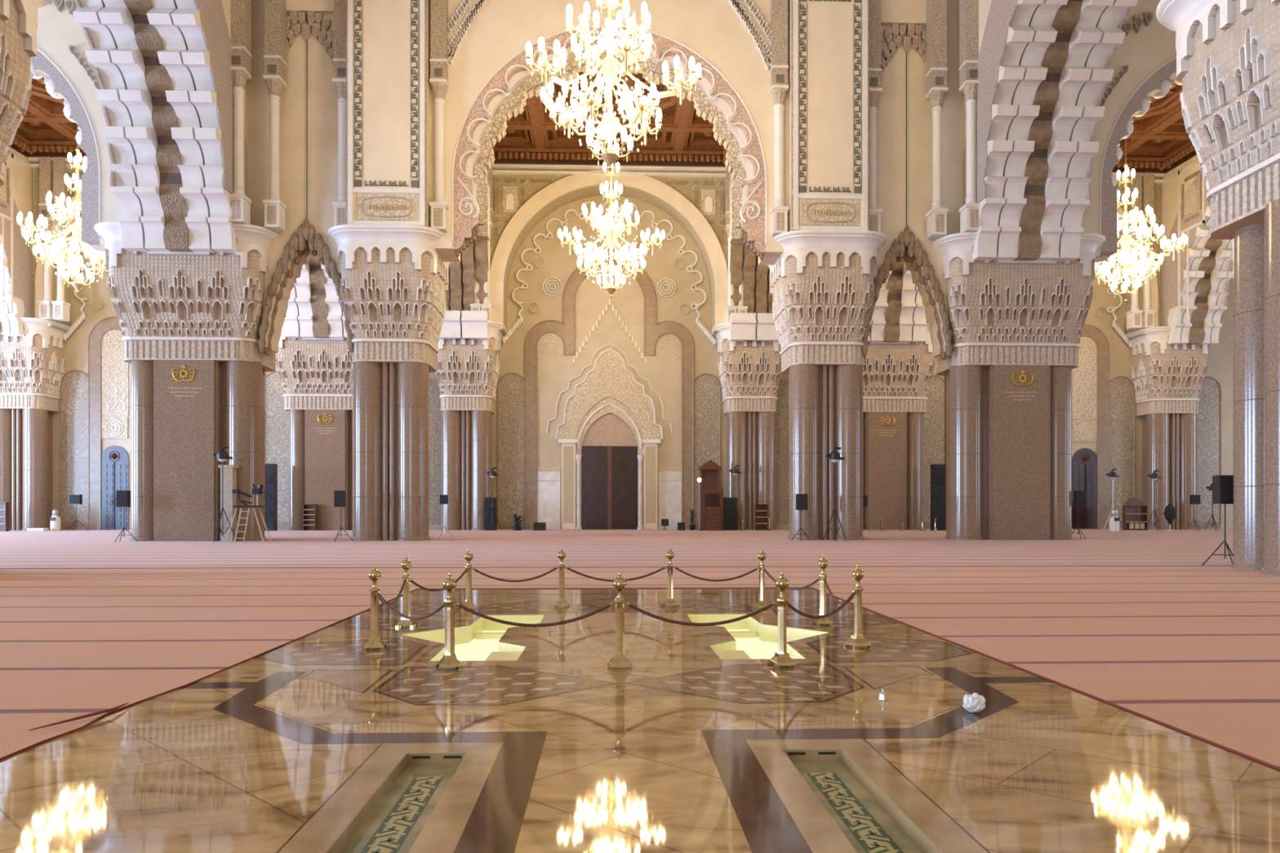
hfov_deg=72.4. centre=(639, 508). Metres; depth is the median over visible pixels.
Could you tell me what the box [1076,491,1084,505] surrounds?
grille
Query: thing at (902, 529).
stanchion
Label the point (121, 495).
grille
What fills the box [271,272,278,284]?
pendant
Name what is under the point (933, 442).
tile panel
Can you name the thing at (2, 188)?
frieze
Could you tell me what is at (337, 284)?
pendant
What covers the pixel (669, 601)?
stanchion
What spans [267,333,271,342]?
pendant
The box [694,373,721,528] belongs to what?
tile panel
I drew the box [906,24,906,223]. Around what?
hanging cable
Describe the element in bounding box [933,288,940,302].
pendant
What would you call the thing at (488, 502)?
grille
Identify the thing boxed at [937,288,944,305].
pendant
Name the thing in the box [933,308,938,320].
pendant
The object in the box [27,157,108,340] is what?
blind arch
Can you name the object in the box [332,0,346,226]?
colonnette
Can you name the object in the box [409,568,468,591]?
rope
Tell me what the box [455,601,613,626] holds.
rope
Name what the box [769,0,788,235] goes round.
colonnette
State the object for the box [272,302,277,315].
pendant
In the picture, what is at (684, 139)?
ceiling
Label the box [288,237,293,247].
pendant
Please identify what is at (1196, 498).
grille
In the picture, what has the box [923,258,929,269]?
pendant
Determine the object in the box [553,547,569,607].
stanchion
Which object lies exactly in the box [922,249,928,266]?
pendant
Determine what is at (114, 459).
door
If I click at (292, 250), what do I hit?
pendant
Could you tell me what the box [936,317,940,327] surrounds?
pendant
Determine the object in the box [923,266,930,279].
pendant
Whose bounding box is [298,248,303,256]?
pendant
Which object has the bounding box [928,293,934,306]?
pendant
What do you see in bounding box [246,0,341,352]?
wall
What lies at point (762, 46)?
fringe
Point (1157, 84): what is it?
arch
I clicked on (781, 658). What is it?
stanchion
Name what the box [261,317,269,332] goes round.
pendant
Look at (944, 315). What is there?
pendant
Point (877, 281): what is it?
pendant
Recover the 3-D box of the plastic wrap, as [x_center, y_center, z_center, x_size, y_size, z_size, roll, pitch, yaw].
[2.703,1.566,7.087,0.185,0.165,0.167,0,0,-2]
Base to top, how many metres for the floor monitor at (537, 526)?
0.600 m
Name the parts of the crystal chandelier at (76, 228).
bulb, bulb, bulb, bulb, bulb, bulb, bulb, bulb, bulb, bulb, bulb, bulb, bulb, bulb, bulb, bulb, bulb, bulb, bulb, bulb, arm, arm, bulb, bulb, bulb, bulb, bulb, bulb, bulb, stem, bulb, bulb, bulb, bulb, bulb, bulb, bulb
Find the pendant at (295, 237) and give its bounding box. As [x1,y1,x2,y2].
[293,235,298,251]
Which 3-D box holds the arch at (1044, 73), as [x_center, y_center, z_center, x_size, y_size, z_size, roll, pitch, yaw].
[20.227,-23.600,35.335,5.420,21.500,25.650,0,0,-2]
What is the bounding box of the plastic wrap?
[962,692,986,712]
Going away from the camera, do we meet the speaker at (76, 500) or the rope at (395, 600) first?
the rope at (395, 600)
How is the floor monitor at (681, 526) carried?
on the carpet at (62, 548)
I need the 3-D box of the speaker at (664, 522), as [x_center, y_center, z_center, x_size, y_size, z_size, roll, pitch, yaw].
[1.942,1.221,68.116,0.560,0.850,0.400,0,0,-2]
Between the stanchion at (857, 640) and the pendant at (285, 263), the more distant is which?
the pendant at (285, 263)
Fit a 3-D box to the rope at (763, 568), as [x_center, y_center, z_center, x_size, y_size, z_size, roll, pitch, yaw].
[2.311,1.106,13.463,0.042,0.280,1.964,0,0,-17]
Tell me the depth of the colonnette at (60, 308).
65.44 m
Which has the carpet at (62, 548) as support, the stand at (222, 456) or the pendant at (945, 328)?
the stand at (222, 456)
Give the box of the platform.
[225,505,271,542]
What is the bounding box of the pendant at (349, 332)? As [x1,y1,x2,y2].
[346,326,353,339]
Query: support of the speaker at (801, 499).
on the carpet at (62, 548)
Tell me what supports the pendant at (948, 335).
attached to the arch at (897, 251)
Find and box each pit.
[424,621,541,661]
[691,620,807,659]
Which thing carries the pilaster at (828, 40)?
on the pier at (822, 286)
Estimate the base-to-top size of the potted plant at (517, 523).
1.303 m
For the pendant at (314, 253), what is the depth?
45.52 m
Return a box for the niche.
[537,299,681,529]
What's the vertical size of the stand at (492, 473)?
4.759 m
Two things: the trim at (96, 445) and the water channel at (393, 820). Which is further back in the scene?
the trim at (96, 445)
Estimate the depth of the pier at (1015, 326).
46.01 m
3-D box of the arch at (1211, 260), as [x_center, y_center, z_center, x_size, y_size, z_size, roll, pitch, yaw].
[43.369,-19.900,59.868,3.720,14.100,22.700,0,0,-2]
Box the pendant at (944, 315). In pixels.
[941,309,948,324]
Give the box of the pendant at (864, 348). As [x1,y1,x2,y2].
[861,342,867,355]
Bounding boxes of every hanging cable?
[306,12,306,216]
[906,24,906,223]
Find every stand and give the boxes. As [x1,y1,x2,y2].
[213,446,237,542]
[486,467,501,530]
[729,465,742,530]
[822,447,846,541]
[1103,468,1119,528]
[1145,470,1160,530]
[1204,483,1217,530]
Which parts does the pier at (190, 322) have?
cornice, flat panel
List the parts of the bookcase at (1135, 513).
door panel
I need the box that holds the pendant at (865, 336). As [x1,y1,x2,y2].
[862,330,868,342]
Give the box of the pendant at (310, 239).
[307,236,314,251]
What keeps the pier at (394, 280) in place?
on the carpet at (62, 548)
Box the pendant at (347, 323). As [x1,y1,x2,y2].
[344,318,350,332]
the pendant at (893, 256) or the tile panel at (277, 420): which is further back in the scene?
the tile panel at (277, 420)
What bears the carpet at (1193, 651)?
on the floor at (657, 529)
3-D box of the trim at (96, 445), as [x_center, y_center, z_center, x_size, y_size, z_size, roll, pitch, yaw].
[-36.299,-9.285,68.524,13.540,21.870,0.201,0,0,-2]
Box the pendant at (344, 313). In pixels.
[343,308,346,319]
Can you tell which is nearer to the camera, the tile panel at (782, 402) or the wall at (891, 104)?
the wall at (891, 104)
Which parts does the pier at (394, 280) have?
cornice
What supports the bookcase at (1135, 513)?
on the carpet at (62, 548)
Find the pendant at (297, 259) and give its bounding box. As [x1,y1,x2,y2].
[294,252,301,264]
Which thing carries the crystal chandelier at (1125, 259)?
hanging from the ceiling at (1159, 141)
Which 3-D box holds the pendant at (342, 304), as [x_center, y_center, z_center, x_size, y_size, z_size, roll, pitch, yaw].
[-15.223,-10.580,45.106,0.361,0.900,0.370,0,0,-2]
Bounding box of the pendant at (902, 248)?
[899,243,905,257]
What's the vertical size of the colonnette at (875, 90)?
20.000 m
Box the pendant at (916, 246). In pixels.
[913,243,919,257]
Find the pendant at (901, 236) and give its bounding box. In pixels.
[897,231,904,244]
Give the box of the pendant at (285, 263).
[281,259,288,273]
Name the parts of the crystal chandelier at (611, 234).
bulb, bulb, bulb, bulb, bulb, bulb, bulb, bulb, bulb, bulb, bulb, bulb, bulb, bulb, bulb, arm, bulb, bulb, bulb, bulb, bulb, bulb, bulb, stem, bulb, bulb, bulb, bulb, bulb, bulb, bulb, bulb, bulb, bulb, bulb, bulb, bulb, bulb, bulb, bulb, bulb, bulb, bulb, bulb, bulb, bulb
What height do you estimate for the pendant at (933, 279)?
0.900 m
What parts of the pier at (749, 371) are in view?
cornice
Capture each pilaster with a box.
[346,0,430,227]
[788,0,869,231]
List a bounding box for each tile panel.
[59,369,88,529]
[265,370,288,529]
[429,377,440,524]
[497,372,524,529]
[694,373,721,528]
[776,379,788,524]
[921,374,945,528]
[1109,375,1135,528]
[1197,376,1221,528]
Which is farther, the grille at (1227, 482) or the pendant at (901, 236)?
the pendant at (901, 236)
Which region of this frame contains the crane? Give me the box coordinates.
[232,488,252,505]
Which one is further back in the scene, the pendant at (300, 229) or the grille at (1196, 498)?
the grille at (1196, 498)
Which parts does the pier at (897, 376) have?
flat panel, cornice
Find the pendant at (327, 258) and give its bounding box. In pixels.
[324,252,331,262]
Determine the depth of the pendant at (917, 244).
46.04 m
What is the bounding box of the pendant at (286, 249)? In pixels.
[284,243,289,259]
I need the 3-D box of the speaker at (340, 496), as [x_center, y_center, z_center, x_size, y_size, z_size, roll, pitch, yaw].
[-14.861,0.368,43.600,1.042,2.545,1.021,0,0,-2]
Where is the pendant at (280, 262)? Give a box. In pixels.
[276,257,283,274]
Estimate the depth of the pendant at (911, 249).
46.08 m
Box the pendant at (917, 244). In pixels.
[915,238,920,248]
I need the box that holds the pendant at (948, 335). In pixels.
[944,330,951,343]
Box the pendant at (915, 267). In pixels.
[911,258,918,271]
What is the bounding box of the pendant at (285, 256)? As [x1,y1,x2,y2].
[281,252,288,262]
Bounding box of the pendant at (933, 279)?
[929,274,937,289]
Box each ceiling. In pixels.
[10,77,87,158]
[492,71,727,167]
[1111,81,1196,173]
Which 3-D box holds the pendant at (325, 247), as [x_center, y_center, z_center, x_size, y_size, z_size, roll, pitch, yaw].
[-16.182,-13.230,45.071,0.361,0.900,0.370,0,0,-2]
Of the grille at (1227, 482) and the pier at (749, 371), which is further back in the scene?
the pier at (749, 371)
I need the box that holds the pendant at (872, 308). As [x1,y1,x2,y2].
[870,303,874,315]
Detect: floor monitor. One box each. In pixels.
[533,522,546,530]
[677,522,684,530]
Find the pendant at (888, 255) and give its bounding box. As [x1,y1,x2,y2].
[884,248,891,265]
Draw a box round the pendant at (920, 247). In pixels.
[918,244,923,253]
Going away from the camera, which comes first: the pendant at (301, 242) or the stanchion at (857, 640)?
the stanchion at (857, 640)
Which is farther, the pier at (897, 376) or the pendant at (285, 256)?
the pier at (897, 376)
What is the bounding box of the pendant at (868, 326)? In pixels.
[866,322,871,336]
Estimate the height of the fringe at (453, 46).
6.090 m
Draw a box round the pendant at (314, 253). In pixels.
[311,249,317,256]
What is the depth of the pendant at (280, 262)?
44.85 m
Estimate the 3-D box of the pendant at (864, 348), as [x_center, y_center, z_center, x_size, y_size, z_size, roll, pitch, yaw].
[11.829,-8.480,46.091,0.361,0.900,0.370,0,0,-2]
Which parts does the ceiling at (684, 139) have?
coffer frame, cedar cornice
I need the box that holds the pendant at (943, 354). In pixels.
[939,346,946,359]
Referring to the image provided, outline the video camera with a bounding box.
[252,484,266,505]
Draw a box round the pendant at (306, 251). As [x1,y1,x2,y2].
[302,242,310,256]
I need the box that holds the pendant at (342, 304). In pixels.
[340,299,344,311]
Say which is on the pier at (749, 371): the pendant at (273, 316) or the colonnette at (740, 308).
the colonnette at (740, 308)
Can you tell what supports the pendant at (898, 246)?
attached to the arch at (897, 251)
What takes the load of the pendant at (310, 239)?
attached to the arch at (316, 244)
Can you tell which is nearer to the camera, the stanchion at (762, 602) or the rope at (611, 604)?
the rope at (611, 604)
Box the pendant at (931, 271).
[928,264,934,280]
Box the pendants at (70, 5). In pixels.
[48,0,75,14]
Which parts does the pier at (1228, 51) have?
cornice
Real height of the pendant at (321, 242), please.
0.900 m
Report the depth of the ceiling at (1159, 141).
64.98 m
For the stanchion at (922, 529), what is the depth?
65.78 m
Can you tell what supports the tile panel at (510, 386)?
attached to the wall at (558, 264)
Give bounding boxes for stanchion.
[362,564,386,650]
[395,555,417,627]
[435,572,463,671]
[461,548,476,610]
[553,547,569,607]
[607,571,631,669]
[660,547,679,607]
[752,548,771,609]
[766,571,797,668]
[812,554,834,625]
[843,564,873,648]
[879,518,883,530]
[900,517,904,530]
[920,518,924,530]
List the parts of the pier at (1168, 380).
cornice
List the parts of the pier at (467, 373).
cornice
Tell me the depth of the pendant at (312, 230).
44.92 m
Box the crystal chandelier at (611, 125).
[525,0,701,171]
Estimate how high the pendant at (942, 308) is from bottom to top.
0.900 m
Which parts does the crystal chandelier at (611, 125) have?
bulb, bulb, bulb, bulb, bulb, bulb, bulb, bulb, bulb, bulb, bulb, bulb, bulb, bulb, bulb, bulb, bulb, bulb, bulb, bulb, bulb, bulb, bulb, bulb, bulb, bulb, bulb, bulb, bulb, bulb, arm, arm, bulb, bulb, bulb, bulb, bulb, bulb, bulb, bulb, stem, bulb, bulb, bulb, bulb, bulb, bulb, bulb, arm, bulb, bulb, arm, bulb, bulb, bulb, bulb, bulb, bulb, bulb, bulb, bulb, bulb, bulb, bulb, bulb, bulb, bulb, bulb, bulb, bulb, bulb, bulb, bulb, bulb, bulb, bulb, bulb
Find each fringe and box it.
[68,44,100,88]
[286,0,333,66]
[447,0,488,65]
[726,0,771,71]
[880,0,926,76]
[1099,65,1128,106]
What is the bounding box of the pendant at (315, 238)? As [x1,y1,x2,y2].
[313,236,318,251]
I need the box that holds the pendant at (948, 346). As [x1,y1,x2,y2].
[945,342,951,356]
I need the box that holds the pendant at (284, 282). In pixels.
[281,275,287,287]
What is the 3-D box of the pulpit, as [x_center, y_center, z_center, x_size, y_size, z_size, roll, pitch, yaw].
[5.409,-1.029,66.316,1.800,5.350,1.950,0,0,-2]
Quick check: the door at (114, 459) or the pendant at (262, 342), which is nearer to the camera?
the pendant at (262, 342)
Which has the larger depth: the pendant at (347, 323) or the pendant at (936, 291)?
the pendant at (936, 291)
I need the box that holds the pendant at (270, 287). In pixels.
[266,282,273,299]
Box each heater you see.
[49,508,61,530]
[1109,508,1119,531]
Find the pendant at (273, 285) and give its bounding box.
[270,281,277,295]
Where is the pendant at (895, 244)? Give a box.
[892,238,898,248]
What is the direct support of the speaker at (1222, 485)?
on the carpet at (1193, 651)
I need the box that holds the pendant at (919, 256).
[916,253,923,266]
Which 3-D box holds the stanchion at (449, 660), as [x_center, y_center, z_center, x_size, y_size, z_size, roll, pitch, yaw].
[-1.971,1.148,9.064,0.250,1.000,0.250,0,0,-19]
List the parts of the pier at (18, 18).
cornice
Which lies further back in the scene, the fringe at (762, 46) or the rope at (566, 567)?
the fringe at (762, 46)
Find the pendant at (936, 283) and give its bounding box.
[933,277,940,291]
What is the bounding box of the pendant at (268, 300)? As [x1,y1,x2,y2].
[265,295,272,311]
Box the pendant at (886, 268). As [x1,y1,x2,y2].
[884,266,889,279]
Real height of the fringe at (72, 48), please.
2.910 m
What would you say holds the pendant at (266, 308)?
attached to the arch at (316, 244)
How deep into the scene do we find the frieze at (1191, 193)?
65.90 m
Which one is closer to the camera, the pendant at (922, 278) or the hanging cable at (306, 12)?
the hanging cable at (306, 12)
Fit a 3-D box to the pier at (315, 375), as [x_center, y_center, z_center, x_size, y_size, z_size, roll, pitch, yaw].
[-23.990,-6.270,68.522,9.000,15.840,6.200,0,0,-2]
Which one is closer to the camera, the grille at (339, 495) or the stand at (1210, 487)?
the grille at (339, 495)
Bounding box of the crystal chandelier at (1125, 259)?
[1093,137,1187,302]
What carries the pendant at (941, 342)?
attached to the arch at (897, 251)
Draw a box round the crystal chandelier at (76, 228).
[17,124,108,293]
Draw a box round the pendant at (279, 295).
[276,287,283,300]
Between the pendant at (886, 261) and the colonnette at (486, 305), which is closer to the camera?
the pendant at (886, 261)
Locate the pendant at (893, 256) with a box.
[890,253,896,266]
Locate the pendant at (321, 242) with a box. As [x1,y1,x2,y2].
[318,238,324,247]
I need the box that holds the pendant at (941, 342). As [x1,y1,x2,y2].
[939,338,943,347]
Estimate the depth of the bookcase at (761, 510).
67.04 m
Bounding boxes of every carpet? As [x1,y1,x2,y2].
[0,528,1233,568]
[0,564,1279,771]
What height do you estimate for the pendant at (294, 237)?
0.900 m
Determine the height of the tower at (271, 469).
5.000 m
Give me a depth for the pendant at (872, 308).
45.97 m
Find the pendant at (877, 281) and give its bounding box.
[873,278,879,289]
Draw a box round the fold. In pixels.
[28,702,128,730]
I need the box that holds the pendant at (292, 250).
[289,247,296,260]
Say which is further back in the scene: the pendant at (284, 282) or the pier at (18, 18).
the pendant at (284, 282)
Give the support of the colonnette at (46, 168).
on the pier at (32, 366)
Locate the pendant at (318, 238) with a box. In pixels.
[315,231,322,242]
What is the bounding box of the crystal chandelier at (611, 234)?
[557,161,665,297]
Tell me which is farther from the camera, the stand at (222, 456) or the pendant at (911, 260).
the pendant at (911, 260)
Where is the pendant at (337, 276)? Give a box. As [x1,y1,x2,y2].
[334,272,341,284]
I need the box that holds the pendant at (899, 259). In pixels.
[896,255,902,262]
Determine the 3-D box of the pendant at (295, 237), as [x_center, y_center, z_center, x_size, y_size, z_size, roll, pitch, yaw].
[-17.661,-13.680,45.017,0.361,0.900,0.370,0,0,-2]
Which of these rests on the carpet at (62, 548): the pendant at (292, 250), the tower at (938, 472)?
the tower at (938, 472)
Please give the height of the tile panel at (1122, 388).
12.490 m
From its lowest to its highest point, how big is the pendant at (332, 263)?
0.900 m
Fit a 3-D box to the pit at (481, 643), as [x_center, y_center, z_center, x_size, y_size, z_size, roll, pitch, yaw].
[-2.265,1.815,11.510,1.730,0.230,4.070,0,0,-2]
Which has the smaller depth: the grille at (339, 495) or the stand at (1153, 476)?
the grille at (339, 495)
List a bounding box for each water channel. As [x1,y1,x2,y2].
[324,752,467,852]
[782,748,941,852]
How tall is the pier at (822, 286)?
15.840 m
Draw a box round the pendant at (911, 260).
[909,255,914,262]
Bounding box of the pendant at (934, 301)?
[933,300,936,309]
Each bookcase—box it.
[0,502,8,531]
[302,503,317,530]
[755,503,768,530]
[1122,497,1147,530]
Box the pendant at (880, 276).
[876,273,883,288]
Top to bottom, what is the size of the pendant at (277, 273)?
0.900 m
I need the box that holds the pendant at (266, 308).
[262,303,270,318]
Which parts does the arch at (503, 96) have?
lobe moulding, lobe moulding, lobe moulding, lobe moulding, lobe moulding, lobe moulding, lobe moulding, lobe moulding, lobe moulding, lobe moulding, lobe moulding, lobe moulding, lobe moulding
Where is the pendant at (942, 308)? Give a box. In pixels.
[938,301,946,316]
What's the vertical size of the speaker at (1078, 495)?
2.594 m
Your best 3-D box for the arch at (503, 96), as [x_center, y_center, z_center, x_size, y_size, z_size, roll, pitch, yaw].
[-1.559,-19.020,46.098,16.320,11.980,1.952,0,0,-2]
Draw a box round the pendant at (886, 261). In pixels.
[883,257,889,268]
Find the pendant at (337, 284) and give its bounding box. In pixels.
[335,282,340,296]
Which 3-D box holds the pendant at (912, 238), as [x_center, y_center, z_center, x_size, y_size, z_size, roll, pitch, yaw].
[14.338,-14.230,46.183,0.361,0.900,0.370,0,0,-2]
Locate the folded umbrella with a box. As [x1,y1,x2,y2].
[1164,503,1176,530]
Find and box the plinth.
[217,465,238,541]
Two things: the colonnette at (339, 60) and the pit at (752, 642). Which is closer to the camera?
the pit at (752, 642)
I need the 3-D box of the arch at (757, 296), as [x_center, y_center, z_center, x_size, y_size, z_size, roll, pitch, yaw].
[9.142,-19.900,58.622,3.900,14.100,22.700,0,0,-2]
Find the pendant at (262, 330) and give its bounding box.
[258,324,266,338]
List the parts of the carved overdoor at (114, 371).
rosette panel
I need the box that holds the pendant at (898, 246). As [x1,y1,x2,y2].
[896,244,900,257]
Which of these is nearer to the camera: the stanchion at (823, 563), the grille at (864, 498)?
the stanchion at (823, 563)
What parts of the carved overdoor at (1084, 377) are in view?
rosette panel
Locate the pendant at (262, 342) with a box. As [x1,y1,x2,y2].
[258,337,266,352]
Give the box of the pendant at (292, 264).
[290,259,294,267]
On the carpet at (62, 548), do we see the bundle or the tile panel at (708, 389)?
the bundle
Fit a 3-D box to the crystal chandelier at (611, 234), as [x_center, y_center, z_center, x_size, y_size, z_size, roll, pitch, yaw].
[-2.007,-20.650,56.180,6.740,14.400,6.520,0,0,-39]
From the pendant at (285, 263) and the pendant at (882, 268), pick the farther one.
the pendant at (882, 268)
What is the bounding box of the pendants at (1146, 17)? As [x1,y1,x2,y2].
[1122,11,1153,35]
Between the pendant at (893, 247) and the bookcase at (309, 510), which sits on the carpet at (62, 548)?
the bookcase at (309, 510)
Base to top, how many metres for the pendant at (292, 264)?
0.920 m
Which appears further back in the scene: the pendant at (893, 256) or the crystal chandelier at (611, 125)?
the pendant at (893, 256)
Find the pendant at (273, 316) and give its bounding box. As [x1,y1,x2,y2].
[271,312,275,322]
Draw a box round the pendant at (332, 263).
[329,257,336,274]
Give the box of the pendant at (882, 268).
[878,263,884,279]
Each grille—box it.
[69,495,78,503]
[116,491,126,506]
[264,465,272,528]
[334,491,344,506]
[440,495,447,502]
[485,499,494,528]
[796,494,807,509]
[862,496,866,506]
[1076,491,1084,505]
[1193,495,1199,503]
[1221,476,1233,502]
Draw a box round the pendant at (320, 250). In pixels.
[316,247,323,260]
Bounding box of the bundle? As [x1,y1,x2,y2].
[26,528,48,531]
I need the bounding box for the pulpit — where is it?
[697,459,723,530]
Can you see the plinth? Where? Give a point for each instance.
(229, 472)
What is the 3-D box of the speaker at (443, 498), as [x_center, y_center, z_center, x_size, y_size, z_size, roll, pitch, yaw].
[-9.901,0.468,44.495,0.875,2.343,0.857,0,0,-2]
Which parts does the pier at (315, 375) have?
cornice, flat panel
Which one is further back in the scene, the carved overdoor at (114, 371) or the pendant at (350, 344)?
the carved overdoor at (114, 371)
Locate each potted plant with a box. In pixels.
[511,513,524,530]
[688,509,695,529]
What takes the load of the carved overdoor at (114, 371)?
attached to the wall at (558, 264)
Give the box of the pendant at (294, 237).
[291,231,297,242]
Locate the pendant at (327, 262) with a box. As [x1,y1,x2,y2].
[324,259,330,274]
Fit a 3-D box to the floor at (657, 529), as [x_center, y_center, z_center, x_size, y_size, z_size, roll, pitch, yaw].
[-0.972,1.806,29.985,150.000,0.288,88.000,0,0,-2]
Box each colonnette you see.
[37,156,56,321]
[51,156,70,321]
[228,0,251,224]
[262,0,286,231]
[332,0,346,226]
[429,0,448,232]
[470,269,481,311]
[480,164,493,321]
[724,168,737,323]
[737,271,747,312]
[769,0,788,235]
[869,0,882,232]
[925,0,948,239]
[959,0,981,232]
[1125,172,1142,329]
[1138,172,1155,329]
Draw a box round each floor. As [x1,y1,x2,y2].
[0,587,1279,852]
[103,528,698,718]
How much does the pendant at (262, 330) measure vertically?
0.900 m
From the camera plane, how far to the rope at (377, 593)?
9.70 m
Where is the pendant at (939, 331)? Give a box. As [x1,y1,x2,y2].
[937,327,942,341]
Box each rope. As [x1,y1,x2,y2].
[375,591,445,620]
[378,577,406,604]
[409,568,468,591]
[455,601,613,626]
[472,566,558,582]
[565,566,666,582]
[625,600,776,626]
[673,566,758,581]
[762,567,820,590]
[786,590,857,618]
[822,577,853,604]
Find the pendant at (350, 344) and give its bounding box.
[346,337,354,352]
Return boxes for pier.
[0,0,53,186]
[0,316,70,530]
[93,222,288,541]
[275,322,352,530]
[328,224,450,541]
[435,320,507,530]
[710,323,781,529]
[767,230,886,540]
[862,324,935,529]
[923,231,1105,540]
[1125,325,1209,529]
[1155,0,1279,575]
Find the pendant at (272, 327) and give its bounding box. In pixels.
[269,322,274,336]
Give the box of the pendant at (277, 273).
[274,267,281,283]
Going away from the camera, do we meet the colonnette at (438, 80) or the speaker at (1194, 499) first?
the colonnette at (438, 80)
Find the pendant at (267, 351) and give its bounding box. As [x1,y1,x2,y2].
[264,342,271,355]
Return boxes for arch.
[0,147,32,336]
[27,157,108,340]
[30,46,105,251]
[72,0,247,253]
[258,216,354,355]
[284,254,347,338]
[439,169,488,339]
[451,24,767,260]
[489,164,728,345]
[729,173,778,342]
[861,223,951,359]
[867,260,927,342]
[962,0,1137,262]
[1095,55,1182,262]
[1095,173,1164,347]
[1160,155,1233,346]
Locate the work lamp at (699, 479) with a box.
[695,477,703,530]
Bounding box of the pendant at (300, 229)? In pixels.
[297,223,303,237]
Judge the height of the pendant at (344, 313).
0.900 m
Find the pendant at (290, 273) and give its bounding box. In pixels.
[287,266,293,278]
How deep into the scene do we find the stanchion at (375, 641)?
10.27 m
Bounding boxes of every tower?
[264,463,277,530]
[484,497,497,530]
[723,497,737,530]
[930,464,946,530]
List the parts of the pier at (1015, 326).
flat panel, cornice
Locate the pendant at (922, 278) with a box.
[918,272,925,284]
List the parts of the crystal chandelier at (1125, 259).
bulb, bulb, bulb, bulb, bulb, bulb, stem, bulb, bulb, bulb, bulb, bulb, bulb, arm, bulb, bulb, bulb, bulb, bulb, bulb, bulb, bulb, bulb, bulb, bulb, bulb, bulb, bulb, bulb, bulb, bulb, bulb, bulb, bulb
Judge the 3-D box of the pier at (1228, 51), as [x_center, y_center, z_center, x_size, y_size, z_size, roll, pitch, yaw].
[19.026,-6.270,22.708,9.000,15.840,6.200,0,0,-2]
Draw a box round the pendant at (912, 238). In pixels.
[909,231,915,244]
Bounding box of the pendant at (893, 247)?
[889,244,896,253]
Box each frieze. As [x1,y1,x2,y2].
[0,151,30,313]
[1162,159,1204,322]
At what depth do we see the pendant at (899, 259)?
46.63 m
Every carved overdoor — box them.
[101,329,128,439]
[1071,337,1097,441]
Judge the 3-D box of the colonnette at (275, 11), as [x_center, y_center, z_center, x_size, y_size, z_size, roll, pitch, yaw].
[-18.506,-24.170,44.336,0.880,20.000,0.940,0,0,-2]
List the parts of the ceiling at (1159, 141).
cedar cornice, coffer frame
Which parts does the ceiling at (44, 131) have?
coffer frame, cedar cornice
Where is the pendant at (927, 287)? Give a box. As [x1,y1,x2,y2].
[924,282,930,293]
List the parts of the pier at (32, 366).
cornice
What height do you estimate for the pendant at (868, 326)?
0.900 m
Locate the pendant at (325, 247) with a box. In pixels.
[322,243,328,259]
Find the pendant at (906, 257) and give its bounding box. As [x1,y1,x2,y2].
[903,248,910,262]
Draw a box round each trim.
[88,316,131,529]
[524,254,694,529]
[945,324,1109,528]
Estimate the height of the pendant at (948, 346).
0.900 m
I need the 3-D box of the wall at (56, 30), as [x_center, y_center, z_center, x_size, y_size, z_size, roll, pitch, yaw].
[-37.346,-23.850,45.095,23.400,21.000,2.450,0,0,-2]
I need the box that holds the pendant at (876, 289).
[874,287,879,301]
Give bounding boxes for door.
[101,445,128,529]
[581,446,637,529]
[1071,448,1097,528]
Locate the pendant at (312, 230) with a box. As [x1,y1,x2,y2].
[308,224,315,237]
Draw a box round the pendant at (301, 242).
[297,236,305,251]
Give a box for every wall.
[36,0,120,247]
[52,195,1233,529]
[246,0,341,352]
[430,0,788,265]
[873,0,964,356]
[1080,0,1176,257]
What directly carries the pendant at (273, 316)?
attached to the arch at (316, 244)
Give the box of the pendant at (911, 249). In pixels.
[907,244,915,257]
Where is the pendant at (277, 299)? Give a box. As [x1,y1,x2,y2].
[275,295,279,303]
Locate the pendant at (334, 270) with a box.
[331,267,337,284]
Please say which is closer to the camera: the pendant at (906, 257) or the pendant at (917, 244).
the pendant at (917, 244)
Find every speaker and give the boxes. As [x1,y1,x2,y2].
[67,494,88,530]
[114,490,137,542]
[333,490,353,541]
[438,494,454,541]
[661,519,668,529]
[791,493,810,540]
[862,495,869,531]
[1071,490,1085,539]
[1185,494,1200,530]
[1201,475,1233,565]
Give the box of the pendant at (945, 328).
[942,323,949,337]
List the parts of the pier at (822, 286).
cornice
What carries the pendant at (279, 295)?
attached to the arch at (316, 244)
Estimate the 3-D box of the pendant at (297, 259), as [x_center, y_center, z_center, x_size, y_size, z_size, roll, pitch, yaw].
[-17.841,-13.160,45.581,0.380,0.920,0.390,0,0,-2]
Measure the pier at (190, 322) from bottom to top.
15.840 m
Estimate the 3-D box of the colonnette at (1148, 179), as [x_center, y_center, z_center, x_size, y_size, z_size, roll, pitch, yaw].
[39.843,-24.170,68.776,0.880,20.000,0.940,0,0,-2]

